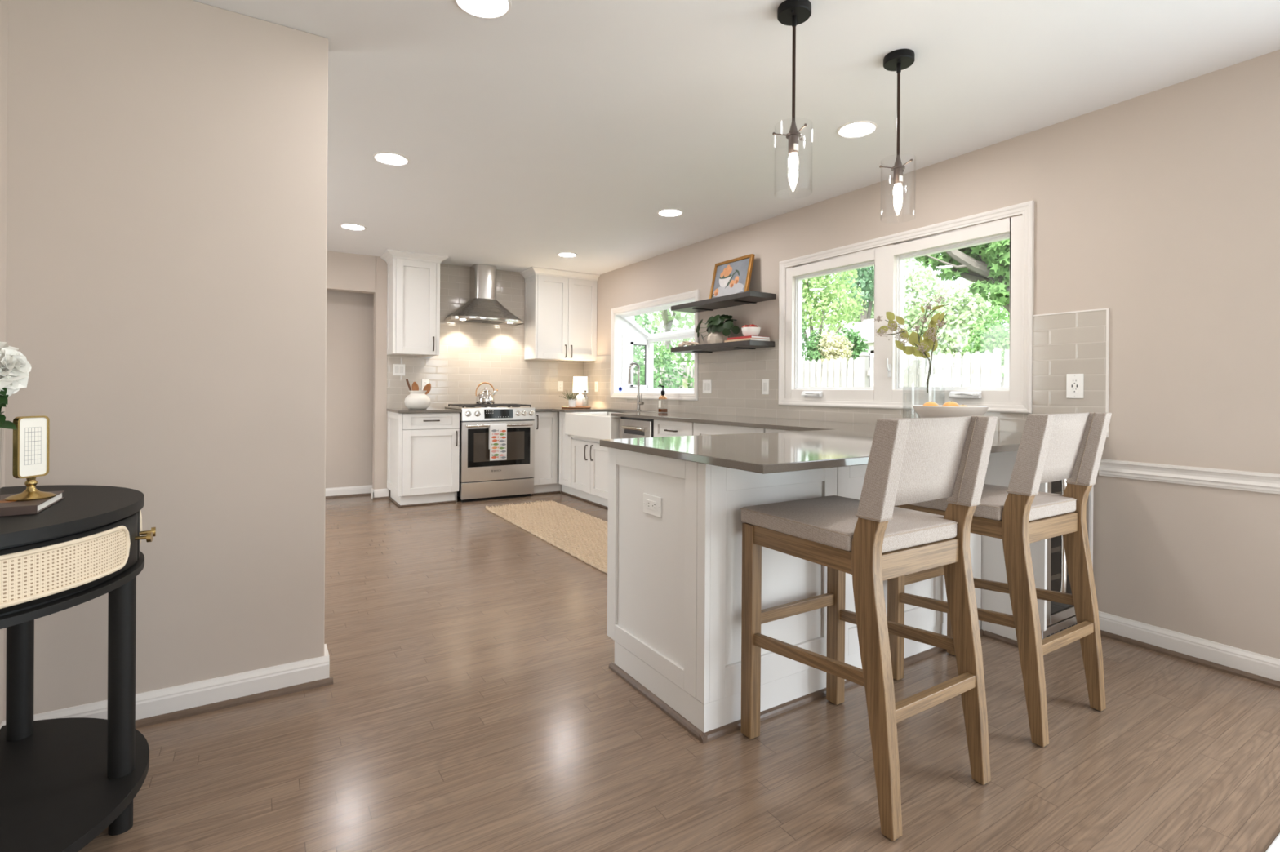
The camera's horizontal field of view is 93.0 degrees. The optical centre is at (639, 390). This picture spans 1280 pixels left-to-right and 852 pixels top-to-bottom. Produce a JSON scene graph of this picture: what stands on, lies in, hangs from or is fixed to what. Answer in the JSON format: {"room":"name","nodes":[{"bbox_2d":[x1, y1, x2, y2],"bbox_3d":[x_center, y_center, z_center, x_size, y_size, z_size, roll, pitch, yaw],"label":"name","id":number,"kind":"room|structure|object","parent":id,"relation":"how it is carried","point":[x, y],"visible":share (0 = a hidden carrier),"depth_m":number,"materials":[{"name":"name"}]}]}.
{"room":"kitchen","nodes":[
{"label":"kitchen","id":0,"kind":"room"},
{"bbox_2d":[0,0,8,724],"bbox_3d":[-0.491,-0.110,-0.561,0.120,2.450,5.611,0,0,-32],"label":"wall","id":1,"kind":"structure","parent":0,"point":[3,3],"depth_m":1.82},
{"bbox_2d":[3,0,328,720],"bbox_3d":[-1.644,-0.117,2.098,0.990,2.450,0.120,0,0,-32],"label":"wall","id":2,"kind":"structure","parent":0,"point":[166,162],"depth_m":2.07,"materials":[{"name":"paint"}]},
{"bbox_2d":[33,655,333,728],"bbox_3d":[-1.534,1.059,2.081,0.864,0.100,0.034,0,0,-32],"label":"baseboard","id":3,"kind":"structure","parent":2,"relation":"attached to","point":[184,700],"depth_m":2.12,"materials":[{"name":"wood"}]},
{"bbox_2d":[325,289,373,488],"bbox_3d":[-2.987,-0.126,6.371,4.961,2.450,0.130,0,0,-32],"label":"wall","id":4,"kind":"structure","parent":0,"point":[349,315],"depth_m":6.28,"materials":[{"name":"paint"}]},
{"bbox_2d":[325,484,372,498],"bbox_3d":[-3.667,1.045,5.853,3.212,0.100,0.034,0,0,-32],"label":"baseboard","id":5,"kind":"structure","parent":4,"relation":"attached to","point":[359,491],"depth_m":6.26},
{"bbox_2d":[326,250,559,496],"bbox_3d":[-2.815,-0.126,6.095,4.961,2.453,0.110,0,0,-32],"label":"wall","id":6,"kind":"structure","parent":0,"point":[345,272],"depth_m":6.13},
{"bbox_2d":[372,488,390,500],"bbox_3d":[-2.615,1.052,6.140,0.163,0.100,0.034,0,0,-32],"label":"baseboard","id":7,"kind":"structure","parent":6,"relation":"attached to","point":[379,494],"depth_m":6.14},
{"bbox_2d":[380,248,448,356],"bbox_3d":[-2.278,-0.850,6.123,0.576,0.992,0.404,0,0,-32],"label":"upper cabinet","id":8,"kind":"object","parent":6,"relation":"attached to","point":[413,278],"visible":1,"depth_m":6.02,"materials":[{"name":"white wood"}]},
{"bbox_2d":[444,264,523,325],"bbox_3d":[-1.647,-1.035,6.515,0.784,0.610,0.391,0,0,-32],"label":"range hood","id":9,"kind":"object","parent":6,"relation":"attached to","point":[482,306],"visible":1,"depth_m":6.47,"materials":[{"name":"silver metal"}]},
{"bbox_2d":[386,263,582,413],"bbox_3d":[-1.629,-0.547,6.765,2.221,1.590,0.010,0,0,-32],"label":"tile backsplash","id":10,"kind":"structure","parent":6,"relation":"attached to","point":[472,354],"depth_m":6.67,"materials":[{"name":"tile"}]},
{"bbox_2d":[392,364,404,375],"bbox_3d":[-2.471,-0.207,6.228,0.118,0.117,0.010,0,0,-32],"label":"light switch","id":11,"kind":"object","parent":10,"relation":"attached to","point":[397,369],"visible":1,"depth_m":6.22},
{"bbox_2d":[557,381,563,391],"bbox_3d":[-0.942,-0.045,7.188,0.072,0.117,0.008,0,0,-32],"label":"wall outlet","id":12,"kind":"object","parent":10,"relation":"attached to","point":[560,384],"visible":1,"depth_m":7.18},
{"bbox_2d":[519,266,599,361],"bbox_3d":[-0.924,-0.841,6.971,0.831,0.992,0.404,0,0,-32],"label":"upper cabinet","id":13,"kind":"object","parent":6,"relation":"attached to","point":[560,313],"visible":1,"depth_m":6.85,"materials":[{"name":"white wood"}]},
{"bbox_2d":[77,492,1279,851],"bbox_3d":[-0.323,1.167,2.104,5.200,0.100,10.200,0,0,-32],"label":"floor","id":14,"kind":"structure","parent":0,"point":[474,702],"depth_m":1.88,"materials":[{"name":"brown wood"}]},
{"bbox_2d":[0,484,155,851],"bbox_3d":[-1.432,0.694,1.479,0.388,0.830,0.869,0,0,-32],"label":"console table","id":15,"kind":"object","parent":14,"relation":"on","point":[64,781],"visible":0.98,"depth_m":1.48,"materials":[{"name":"black wood"}]},
{"bbox_2d":[0,490,64,516],"bbox_3d":[-1.499,0.268,1.420,0.181,0.020,0.228,0,0,-32],"label":"book","id":16,"kind":"object","parent":15,"relation":"on","point":[28,507],"visible":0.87,"depth_m":1.38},
{"bbox_2d":[4,415,56,501],"bbox_3d":[-1.457,0.160,1.454,0.088,0.196,0.088,0,0,-32],"label":"photo frame","id":17,"kind":"object","parent":16,"relation":"on","point":[31,438],"visible":1,"depth_m":1.45,"materials":[{"name":"gold metal"}]},
{"bbox_3d":[-1.506,0.163,1.376,0.092,0.189,0.092,0,0,-32],"label":"flower vase","id":18,"kind":"object","parent":16,"relation":"on","visible":0},
{"bbox_2d":[0,342,19,413],"bbox_3d":[-1.534,0.050,1.434,0.122,0.339,0.134,0,0,-32],"label":"hydrangea","id":19,"kind":"object","parent":18,"relation":"in","point":[3,344],"visible":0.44,"depth_m":1.46,"materials":[{"name":"white plant"}]},
{"bbox_2d":[0,369,21,429],"bbox_3d":[-1.486,0.085,1.415,0.062,0.269,0.067,0,0,-32],"label":"hydrangea","id":20,"kind":"object","parent":18,"relation":"in","point":[5,424],"visible":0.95,"depth_m":1.41,"materials":[{"name":"green plant"}]},
{"bbox_2d":[0,346,29,407],"bbox_3d":[-1.510,0.055,1.408,0.130,0.329,0.093,0,0,-32],"label":"hydrangea","id":21,"kind":"object","parent":18,"relation":"in","point":[6,382],"visible":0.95,"depth_m":1.42,"materials":[{"name":"white plant"}]},
{"bbox_2d":[0,348,31,414],"bbox_3d":[-1.488,0.060,1.430,0.051,0.319,0.103,0,0,5],"label":"hydrangea","id":22,"kind":"object","parent":18,"relation":"in","point":[23,362],"visible":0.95,"depth_m":1.43,"materials":[{"name":"white plant"}]},
{"bbox_2d":[0,717,149,851],"bbox_3d":[-1.438,0.978,1.476,0.379,0.026,0.869,0,0,-32],"label":"shelf","id":23,"kind":"object","parent":15,"relation":"attached to","point":[58,793],"depth_m":1.49,"materials":[{"name":"black wood"}]},
{"bbox_2d":[386,411,459,507],"bbox_3d":[-2.163,0.661,6.056,0.567,0.887,0.631,0,0,-32],"label":"base cabinet","id":24,"kind":"object","parent":14,"relation":"on","point":[423,449],"visible":1,"depth_m":5.84,"materials":[{"name":"white wood"}]},
{"bbox_2d":[386,408,461,413],"bbox_3d":[-2.162,0.203,6.053,0.578,0.026,0.638,0,0,-32],"label":"countertop","id":25,"kind":"structure","parent":24,"relation":"on","point":[398,410],"depth_m":5.83,"materials":[{"name":"stone"}]},
{"bbox_2d":[404,391,430,409],"bbox_3d":[-2.215,0.098,6.047,0.246,0.184,0.246,0,0,-32],"label":"jar","id":26,"kind":"object","parent":25,"relation":"on","point":[416,400],"visible":1,"depth_m":5.96,"materials":[{"name":"ceramic"}]},
{"bbox_2d":[411,382,418,391],"bbox_3d":[-2.235,0.038,6.038,0.068,0.245,0.018,0,0,-32],"label":"wooden spoon","id":27,"kind":"object","parent":26,"relation":"in","point":[415,387],"visible":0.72,"depth_m":6.04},
{"bbox_2d":[422,383,431,395],"bbox_3d":[-2.160,0.046,6.085,0.128,0.234,0.018,0,0,-32],"label":"wooden spoon","id":28,"kind":"object","parent":26,"relation":"in","point":[427,388],"visible":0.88,"depth_m":6.10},
{"bbox_2d":[444,404,535,502],"bbox_3d":[-1.574,0.629,6.383,0.768,0.958,0.698,0,0,-32],"label":"gas range","id":29,"kind":"object","parent":14,"relation":"on","point":[480,478],"visible":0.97,"depth_m":6.12,"materials":[{"name":"metal"}]},
{"bbox_2d":[475,382,497,404],"bbox_3d":[-1.630,0.032,6.410,0.198,0.235,0.190,0,0,17],"label":"kettle","id":30,"kind":"object","parent":29,"relation":"on","point":[484,397],"visible":1,"depth_m":6.35,"materials":[{"name":"silver metal"}]},
{"bbox_2d":[444,404,531,409],"bbox_3d":[-1.592,0.171,6.417,0.768,0.042,0.619,0,0,-32],"label":"cooktop","id":31,"kind":"object","parent":29,"relation":"in","point":[460,406],"depth_m":6.21,"materials":[{"name":"metal"}]},
{"bbox_2d":[488,423,506,461],"bbox_3d":[-1.422,0.518,6.078,0.174,0.366,0.044,0,0,-32],"label":"dish towel","id":32,"kind":"object","parent":29,"relation":"hanging from","point":[497,432],"visible":1,"depth_m":6.06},
{"bbox_2d":[484,500,607,573],"bbox_3d":[-0.492,1.102,4.789,0.704,0.036,2.602,0,0,-32],"label":"jute rug","id":33,"kind":"object","parent":14,"relation":"on","point":[581,535],"visible":0.67,"depth_m":4.88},
{"bbox_2d":[530,411,561,495],"bbox_3d":[-1.120,0.668,6.709,0.346,0.886,0.631,0,0,-32],"label":"base cabinet","id":34,"kind":"object","parent":14,"relation":"on","point":[546,423],"visible":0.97,"depth_m":6.47,"materials":[{"name":"white wood"}]},
{"bbox_2d":[558,411,622,509],"bbox_3d":[-0.302,0.674,6.129,0.634,0.886,1.376,0,0,-32],"label":"base cabinet","id":35,"kind":"object","parent":14,"relation":"on","point":[583,472],"visible":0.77,"depth_m":6.04,"materials":[{"name":"white wood"}]},
{"bbox_2d":[619,417,653,439],"bbox_3d":[0.179,0.679,5.303,0.620,0.882,0.517,0,0,-32],"label":"dishwasher","id":36,"kind":"object","parent":14,"relation":"on","point":[629,428],"visible":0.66,"depth_m":5.13,"materials":[{"name":"metal"}]},
{"bbox_2d":[653,419,693,437],"bbox_3d":[0.487,0.679,4.869,0.634,0.886,0.530,0,0,-32],"label":"base cabinet","id":37,"kind":"object","parent":14,"relation":"on","point":[661,428],"visible":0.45,"depth_m":4.72,"materials":[{"name":"white wood"}]},
{"bbox_2d":[693,422,764,435],"bbox_3d":[0.843,0.681,4.333,0.601,0.886,0.748,0,0,-32],"label":"base cabinet","id":38,"kind":"object","parent":14,"relation":"on","point":[699,428],"visible":0.18,"depth_m":4.22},
{"bbox_2d":[764,428,795,432],"bbox_3d":[1.220,0.684,3.731,0.601,0.886,0.664,0,0,-32],"label":"base cabinet","id":39,"kind":"object","parent":14,"relation":"on","point":[766,430],"visible":0.11,"depth_m":3.78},
{"bbox_2d":[606,447,984,743],"bbox_3d":[0.726,0.680,2.641,1.648,0.887,0.659,0,0,-32],"label":"base cabinet","id":40,"kind":"object","parent":14,"relation":"on","point":[674,579],"visible":0.57,"depth_m":2.14,"materials":[{"name":"wood"}]},
{"bbox_2d":[643,493,662,517],"bbox_3d":[0.044,0.421,2.223,0.008,0.072,0.117,0,0,-32],"label":"wall outlet","id":41,"kind":"object","parent":40,"relation":"attached to","point":[652,504],"visible":1,"depth_m":2.21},
{"bbox_2d":[646,499,656,511],"bbox_3d":[0.042,0.421,2.222,0.003,0.033,0.066,0,0,-32],"label":"receptacle","id":42,"kind":"object","parent":41,"relation":"attached to","point":[651,504],"depth_m":2.22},
{"bbox_2d":[534,407,1022,474],"bbox_3d":[-0.169,0.217,4.521,2.144,0.026,5.350,0,0,-32],"label":"countertop","id":43,"kind":"structure","parent":40,"relation":"on","point":[814,444],"depth_m":2.40,"materials":[{"name":"stone"}]},
{"bbox_2d":[561,406,591,408],"bbox_3d":[-0.702,0.191,6.683,0.324,0.018,0.324,0,0,-32],"label":"round tray","id":44,"kind":"object","parent":43,"relation":"on","point":[566,407],"visible":0.9,"depth_m":6.56,"materials":[{"name":"brown wood"}]},
{"bbox_2d":[559,390,579,407],"bbox_3d":[-0.759,0.094,6.584,0.234,0.191,0.218,0,0,-32],"label":"potted herb","id":45,"kind":"object","parent":44,"relation":"on","point":[571,402],"visible":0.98,"depth_m":6.57,"materials":[{"name":"white ceramic"}]},
{"bbox_2d":[568,399,575,407],"bbox_3d":[-0.738,0.145,6.601,0.076,0.090,0.076,0,0,-32],"label":"pot","id":46,"kind":"object","parent":45,"relation":"on","point":[571,402],"depth_m":6.57,"materials":[{"name":"white ceramic"}]},
{"bbox_2d":[573,376,587,406],"bbox_3d":[-0.678,0.024,6.892,0.166,0.352,0.166,0,0,-32],"label":"table lamp","id":47,"kind":"object","parent":43,"relation":"on","point":[580,384],"visible":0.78,"depth_m":6.83,"materials":[{"name":"white ceramic"}]},
{"bbox_2d":[564,412,621,440],"bbox_3d":[-0.295,0.351,5.913,0.518,0.240,0.980,0,0,-32],"label":"farmhouse sink","id":48,"kind":"object","parent":43,"relation":"in","point":[597,426],"visible":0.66,"depth_m":5.71,"materials":[{"name":"ceramic"}]},
{"bbox_2d":[627,362,644,410],"bbox_3d":[-0.040,-0.037,6.011,0.149,0.483,0.103,0,0,-32],"label":"faucet","id":49,"kind":"object","parent":43,"relation":"on","point":[638,402],"visible":1,"depth_m":6.04,"materials":[{"name":"metal"}]},
{"bbox_2d":[657,385,666,412],"bbox_3d":[0.209,0.080,5.561,0.082,0.252,0.084,0,0,-32],"label":"soap dispenser","id":50,"kind":"object","parent":43,"relation":"on","point":[662,397],"visible":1,"depth_m":5.54,"materials":[{"name":"brown glass"}]},
{"bbox_2d":[912,404,988,417],"bbox_3d":[1.551,0.147,3.042,0.338,0.136,0.338,0,0,-32],"label":"fruit bowl","id":51,"kind":"object","parent":43,"relation":"on","point":[923,411],"visible":0.4,"depth_m":2.91,"materials":[{"name":"ceramic"}]},
{"bbox_2d":[923,401,938,406],"bbox_3d":[1.457,0.094,3.042,0.082,0.076,0.082,0,0,-32],"label":"orange","id":52,"kind":"object","parent":51,"relation":"in","point":[929,403],"visible":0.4,"depth_m":3.02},
{"bbox_2d":[942,400,959,406],"bbox_3d":[1.548,0.092,3.024,0.082,0.076,0.082,0,0,-32],"label":"orange","id":53,"kind":"object","parent":51,"relation":"in","point":[951,403],"visible":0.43,"depth_m":3.00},
{"bbox_3d":[1.608,0.017,3.442,0.218,0.396,0.218,0,0,-32],"label":"glass vase","id":54,"kind":"object","parent":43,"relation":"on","visible":0},
{"bbox_2d":[873,292,948,392],"bbox_3d":[1.552,-0.264,3.506,0.100,0.557,0.486,0,0,-29],"label":"flower sprig","id":55,"kind":"object","parent":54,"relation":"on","point":[930,341],"visible":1,"depth_m":3.44,"materials":[{"name":"green plant"}]},
{"bbox_2d":[740,415,997,841],"bbox_3d":[0.672,0.598,1.859,0.463,1.050,0.579,0,0,-32],"label":"bar stool","id":56,"kind":"object","parent":14,"relation":"on","point":[869,539],"visible":1,"depth_m":1.73,"materials":[{"name":"brown wood"}]},
{"bbox_2d":[887,412,1111,746],"bbox_3d":[1.312,0.602,2.262,0.463,1.050,0.579,0,0,-32],"label":"bar stool","id":57,"kind":"object","parent":14,"relation":"on","point":[1053,447],"visible":0.71,"depth_m":2.09,"materials":[{"name":"brown wood"}]},
{"bbox_2d":[981,450,1093,647],"bbox_3d":[1.771,0.688,2.940,0.476,0.886,0.543,0,0,-32],"label":"base cabinet","id":58,"kind":"object","parent":14,"relation":"on","point":[1000,467],"visible":0.18,"depth_m":2.75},
{"bbox_2d":[1040,479,1088,639],"bbox_3d":[1.794,0.684,2.915,0.408,0.870,0.570,0,0,-32],"label":"beverage fridge","id":59,"kind":"object","parent":14,"relation":"on","point":[1060,616],"visible":0.22,"depth_m":2.66,"materials":[{"name":"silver metal"}]},
{"bbox_2d":[1265,833,1279,851],"bbox_3d":[1.800,1.125,0.035,2.600,0.010,2.740,0,0,-32],"label":"area rug","id":60,"kind":"object","parent":14,"relation":"on","point":[1274,846],"visible":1,"depth_m":1.49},
{"bbox_2d":[191,0,1279,275],"bbox_3d":[-0.306,-1.403,2.104,5.200,0.140,10.200,0,0,-32],"label":"ceiling","id":61,"kind":"structure","parent":0,"point":[540,131],"depth_m":2.74,"materials":[{"name":"paint"}]},
{"bbox_2d":[340,223,366,230],"bbox_3d":[-2.365,-1.344,5.009,0.196,0.006,0.196,0,0,-32],"label":"recessed light","id":62,"kind":"object","parent":61,"relation":"in","point":[348,226],"visible":1,"depth_m":5.00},
{"bbox_2d":[373,151,409,165],"bbox_3d":[-1.440,-1.338,3.518,0.196,0.006,0.196,0,0,-32],"label":"recessed light","id":63,"kind":"object","parent":61,"relation":"in","point":[389,158],"visible":1,"depth_m":3.51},
{"bbox_2d":[453,0,511,18],"bbox_3d":[-0.540,-1.332,2.081,0.196,0.006,0.196,0,0,-32],"label":"recessed light","id":64,"kind":"object","parent":61,"relation":"in","point":[483,9],"visible":1,"depth_m":2.12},
{"bbox_2d":[557,252,577,257],"bbox_3d":[-0.719,-1.333,5.994,0.196,0.006,0.196,0,0,-32],"label":"recessed light","id":65,"kind":"object","parent":61,"relation":"in","point":[564,254],"visible":1,"depth_m":5.99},
{"bbox_2d":[657,208,683,217],"bbox_3d":[0.226,-1.327,4.550,0.196,0.006,0.196,0,0,-32],"label":"recessed light","id":66,"kind":"object","parent":61,"relation":"in","point":[665,212],"visible":1,"depth_m":4.54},
{"bbox_2d":[772,0,811,180],"bbox_3d":[0.537,-1.005,2.108,0.132,0.645,0.135,0,0,-32],"label":"pendant light","id":67,"kind":"object","parent":61,"relation":"hanging from","point":[793,13],"visible":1,"depth_m":2.10,"materials":[{"name":"black metal"}]},
{"bbox_2d":[786,120,800,155],"bbox_3d":[0.533,-0.877,2.110,0.051,0.114,0.051,0,0,-32],"label":"socket","id":68,"kind":"object","parent":67,"relation":"attached to","point":[793,135],"depth_m":2.10,"materials":[{"name":"metal"}]},
{"bbox_2d":[836,120,877,137],"bbox_3d":[1.101,-1.321,3.082,0.196,0.006,0.196,0,0,-32],"label":"recessed light","id":69,"kind":"object","parent":61,"relation":"in","point":[857,129],"visible":1,"depth_m":3.08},
{"bbox_2d":[879,48,915,207],"bbox_3d":[1.029,-1.002,2.411,0.132,0.645,0.135,0,0,-32],"label":"pendant light","id":70,"kind":"object","parent":61,"relation":"hanging from","point":[900,60],"visible":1,"depth_m":2.40,"materials":[{"name":"black metal"}]},
{"bbox_2d":[891,155,905,185],"bbox_3d":[1.025,-0.873,2.413,0.051,0.114,0.051,0,0,-32],"label":"socket","id":71,"kind":"object","parent":70,"relation":"attached to","point":[897,170],"depth_m":2.40,"materials":[{"name":"metal"}]},
{"bbox_2d":[596,49,1279,659],"bbox_3d":[1.843,-0.094,3.456,0.130,2.450,10.200,0,0,-32],"label":"wall","id":72,"kind":"structure","parent":0,"point":[1159,210],"depth_m":2.66,"materials":[{"name":"paint"}]},
{"bbox_2d":[610,289,699,400],"bbox_3d":[0.308,-0.403,6.226,0.514,0.992,1.583,0,0,-32],"label":"window","id":73,"kind":"structure","parent":72,"relation":"in","point":[625,333],"depth_m":6.73,"materials":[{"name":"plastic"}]},
{"bbox_2d":[616,385,623,392],"bbox_3d":[-0.224,-0.010,6.757,0.092,0.089,0.009,0,0,-32],"label":"sensor","id":74,"kind":"object","parent":73,"relation":"attached to","point":[620,388],"visible":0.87,"depth_m":6.75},
{"bbox_2d":[670,340,774,353],"bbox_3d":[0.651,-0.348,4.988,0.264,0.047,1.020,0,0,-32],"label":"floating shelf","id":75,"kind":"object","parent":72,"relation":"attached to","point":[743,344],"visible":1,"depth_m":4.79,"materials":[{"name":"wood"}]},
{"bbox_2d":[677,341,700,346],"bbox_3d":[0.414,-0.399,5.203,0.071,0.047,0.305,0,0,-32],"label":"wooden ornament","id":76,"kind":"object","parent":75,"relation":"on","point":[684,343],"visible":0.95,"depth_m":5.17,"materials":[{"name":"brown wood"}]},
{"bbox_2d":[696,314,739,343],"bbox_3d":[0.632,-0.494,4.983,0.247,0.244,0.434,0,0,-32],"label":"potted plant","id":77,"kind":"object","parent":75,"relation":"on","point":[720,331],"visible":0.99,"depth_m":4.87,"materials":[{"name":"plant"}]},
{"bbox_2d":[724,337,769,342],"bbox_3d":[0.830,-0.380,4.702,0.206,0.017,0.300,0,0,-32],"label":"book","id":78,"kind":"object","parent":75,"relation":"on","point":[747,339],"visible":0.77,"depth_m":4.60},
{"bbox_2d":[726,335,769,340],"bbox_3d":[0.838,-0.398,4.701,0.193,0.018,0.280,0,0,-32],"label":"book","id":79,"kind":"object","parent":78,"relation":"on","point":[748,336],"visible":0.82,"depth_m":4.61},
{"bbox_2d":[741,327,760,336],"bbox_3d":[0.852,-0.443,4.662,0.148,0.070,0.148,0,0,-32],"label":"bowl","id":80,"kind":"object","parent":79,"relation":"on","point":[746,331],"visible":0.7,"depth_m":4.61,"materials":[{"name":"white ceramic"}]},
{"bbox_2d":[671,290,775,313],"bbox_3d":[0.653,-0.712,4.988,0.264,0.047,1.020,0,0,-32],"label":"floating shelf","id":81,"kind":"object","parent":72,"relation":"attached to","point":[746,297],"visible":1,"depth_m":4.85,"materials":[{"name":"wood"}]},
{"bbox_2d":[709,253,755,298],"bbox_3d":[0.738,-0.902,4.934,0.096,0.334,0.460,0,0,-32],"label":"framed painting","id":82,"kind":"object","parent":81,"relation":"on","point":[731,277],"visible":0.8,"depth_m":4.92,"materials":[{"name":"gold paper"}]},
{"bbox_2d":[582,307,1109,437],"bbox_3d":[0.738,-0.089,5.085,0.012,0.598,5.376,0,0,-32],"label":"tile backsplash","id":83,"kind":"structure","parent":72,"relation":"attached to","point":[1074,342],"depth_m":3.93,"materials":[{"name":"tile"}]},
{"bbox_2d":[702,380,711,393],"bbox_3d":[0.586,-0.029,5.311,0.010,0.117,0.118,0,0,-32],"label":"light switch","id":84,"kind":"object","parent":83,"relation":"attached to","point":[707,384],"visible":1,"depth_m":5.30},
{"bbox_2d":[761,379,768,394],"bbox_3d":[0.969,-0.025,4.700,0.010,0.117,0.072,0,0,-32],"label":"light switch","id":85,"kind":"object","parent":83,"relation":"attached to","point":[765,383],"visible":1,"depth_m":4.69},
{"bbox_2d":[1066,373,1084,398],"bbox_3d":[2.088,-0.019,2.915,0.008,0.117,0.072,0,0,-32],"label":"wall outlet","id":86,"kind":"object","parent":83,"relation":"attached to","point":[1074,382],"visible":1,"depth_m":2.91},
{"bbox_2d":[1071,379,1078,392],"bbox_3d":[2.086,-0.019,2.914,0.003,0.066,0.033,0,0,-32],"label":"receptacle","id":87,"kind":"object","parent":86,"relation":"attached to","point":[1074,383],"depth_m":2.91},
{"bbox_2d":[777,200,1034,413],"bbox_3d":[1.553,-0.423,3.848,0.149,1.079,1.768,0,0,-32],"label":"window","id":88,"kind":"structure","parent":72,"relation":"in","point":[888,392],"depth_m":3.77,"materials":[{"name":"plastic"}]},
{"bbox_2d":[1098,611,1279,688],"bbox_3d":[2.413,1.085,2.379,0.034,0.100,1.089,0,0,-32],"label":"baseboard","id":89,"kind":"structure","parent":72,"relation":"attached to","point":[1256,667],"depth_m":2.54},
{"bbox_2d":[1098,458,1279,494],"bbox_3d":[2.425,0.361,2.375,0.026,0.077,1.076,0,0,-32],"label":"trim","id":90,"kind":"structure","parent":72,"relation":"attached to","point":[1264,482],"depth_m":2.54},
{"label":"outside","id":91,"kind":"structure","parent":0,"visible":0},
{"bbox_3d":[16.259,1.526,33.796,56.539,0.100,80.000,0,0,-32],"label":"yard","id":92,"kind":"structure","parent":91,"visible":0},
{"bbox_2d":[633,314,693,388],"bbox_3d":[-0.151,-0.191,12.507,2.827,3.250,2.066,0,0,-32],"label":"hedge","id":93,"kind":"object","parent":92,"relation":"on","point":[637,350],"visible":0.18,"depth_m":12.41,"materials":[{"name":"green plant"}]},
{"bbox_2d":[637,309,694,365],"bbox_3d":[0.695,-2.663,16.663,5.026,8.181,5.470,0,0,-32],"label":"tree","id":94,"kind":"object","parent":92,"relation":"on","point":[665,316],"visible":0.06,"depth_m":16.74,"materials":[{"name":"green plant"}]},
{"bbox_2d":[639,341,693,388],"bbox_3d":[0.957,0.045,15.733,2.192,2.733,3.087,0,0,-32],"label":"leafy bush","id":95,"kind":"object","parent":92,"relation":"on","point":[661,348],"visible":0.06,"depth_m":15.28,"materials":[{"name":"green plant"}]},
{"bbox_2d":[801,316,808,361],"bbox_3d":[4.522,-0.417,18.003,0.972,3.674,0.990,0,0,-32],"label":"hedge","id":96,"kind":"object","parent":92,"relation":"on","point":[803,335],"visible":0.18,"depth_m":17.82,"materials":[{"name":"green plant"}]},
{"bbox_2d":[804,329,826,362],"bbox_3d":[4.893,-0.145,17.004,0.596,3.134,0.615,0,0,25],"label":"conical evergreen","id":97,"kind":"object","parent":92,"relation":"on","point":[812,354],"visible":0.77,"depth_m":16.88,"materials":[{"name":"green plant"}]},
{"bbox_2d":[633,349,1008,388],"bbox_3d":[2.236,0.389,11.551,0.120,1.990,19.320,0,0,-32],"label":"picket fence","id":98,"kind":"object","parent":92,"relation":"on","point":[862,372],"visible":0.14,"depth_m":8.73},
{"bbox_2d":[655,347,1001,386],"bbox_3d":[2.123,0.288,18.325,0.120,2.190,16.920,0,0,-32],"label":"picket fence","id":99,"kind":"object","parent":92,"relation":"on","point":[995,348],"visible":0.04,"depth_m":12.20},
{"bbox_2d":[813,329,853,364],"bbox_3d":[5.379,-0.129,17.021,1.102,3.111,1.065,0,0,-32],"label":"shrub","id":100,"kind":"object","parent":92,"relation":"on","point":[835,349],"visible":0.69,"depth_m":16.76,"materials":[{"name":"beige plant"}]},
{"bbox_2d":[802,269,866,358],"bbox_3d":[7.009,-2.531,24.016,4.678,8.013,3.838,0,0,-32],"label":"tree","id":101,"kind":"object","parent":92,"relation":"on","point":[826,295],"visible":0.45,"depth_m":23.27,"materials":[{"name":"green plant"}]},
{"bbox_2d":[835,327,869,368],"bbox_3d":[6.008,-0.188,17.521,1.104,3.247,1.100,0,0,-32],"label":"shrub","id":102,"kind":"object","parent":92,"relation":"on","point":[857,348],"visible":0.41,"depth_m":17.29,"materials":[{"name":"green plant"}]},
{"bbox_2d":[833,291,874,325],"bbox_3d":[14.136,-2.499,37.980,4.172,8.046,3.323,0,0,5],"label":"tree","id":103,"kind":"object","parent":92,"relation":"on","point":[858,317],"visible":0.02,"depth_m":37.09,"materials":[{"name":"green plant"}]},
{"bbox_2d":[853,318,874,386],"bbox_3d":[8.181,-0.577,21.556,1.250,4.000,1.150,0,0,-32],"label":"screened porch","id":104,"kind":"object","parent":92,"relation":"on","point":[866,328],"visible":0.18,"depth_m":21.37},
{"bbox_2d":[833,258,910,322],"bbox_3d":[12.377,-3.929,32.576,4.901,10.874,3.482,0,0,-32],"label":"tree","id":105,"kind":"object","parent":92,"relation":"on","point":[865,278],"visible":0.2,"depth_m":31.67,"materials":[{"name":"green plant"}]},
{"bbox_2d":[826,320,919,358],"bbox_3d":[10.706,-0.865,28.595,3.900,4.610,3.300,0,0,-32],"label":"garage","id":106,"kind":"structure","parent":92,"relation":"on","point":[857,324],"depth_m":27.78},
{"bbox_2d":[904,257,979,386],"bbox_3d":[14.197,-2.994,30.038,4.554,9.039,3.974,0,0,27],"label":"tree","id":107,"kind":"object","parent":92,"relation":"on","point":[913,316],"visible":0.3,"depth_m":29.39,"materials":[{"name":"green plant"}]},
{"bbox_2d":[915,239,1009,312],"bbox_3d":[3.551,-0.199,6.014,1.518,3.306,0.881,0,0,2],"label":"maple tree","id":108,"kind":"object","parent":92,"relation":"on","point":[987,265],"visible":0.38,"depth_m":5.95,"materials":[{"name":"green plant"}]},
{"bbox_2d":[926,279,1008,386],"bbox_3d":[15.474,-2.013,28.350,4.640,7.101,3.333,0,0,-32],"label":"tree","id":109,"kind":"object","parent":92,"relation":"on","point":[964,317],"visible":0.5,"depth_m":27.45,"materials":[{"name":"green plant"}]},
{"bbox_2d":[960,301,1009,386],"bbox_3d":[12.019,-0.890,20.000,2.714,4.803,1.959,0,0,0],"label":"tree","id":110,"kind":"object","parent":92,"relation":"on","point":[1000,339],"visible":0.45,"depth_m":19.80,"materials":[{"name":"green plant"}]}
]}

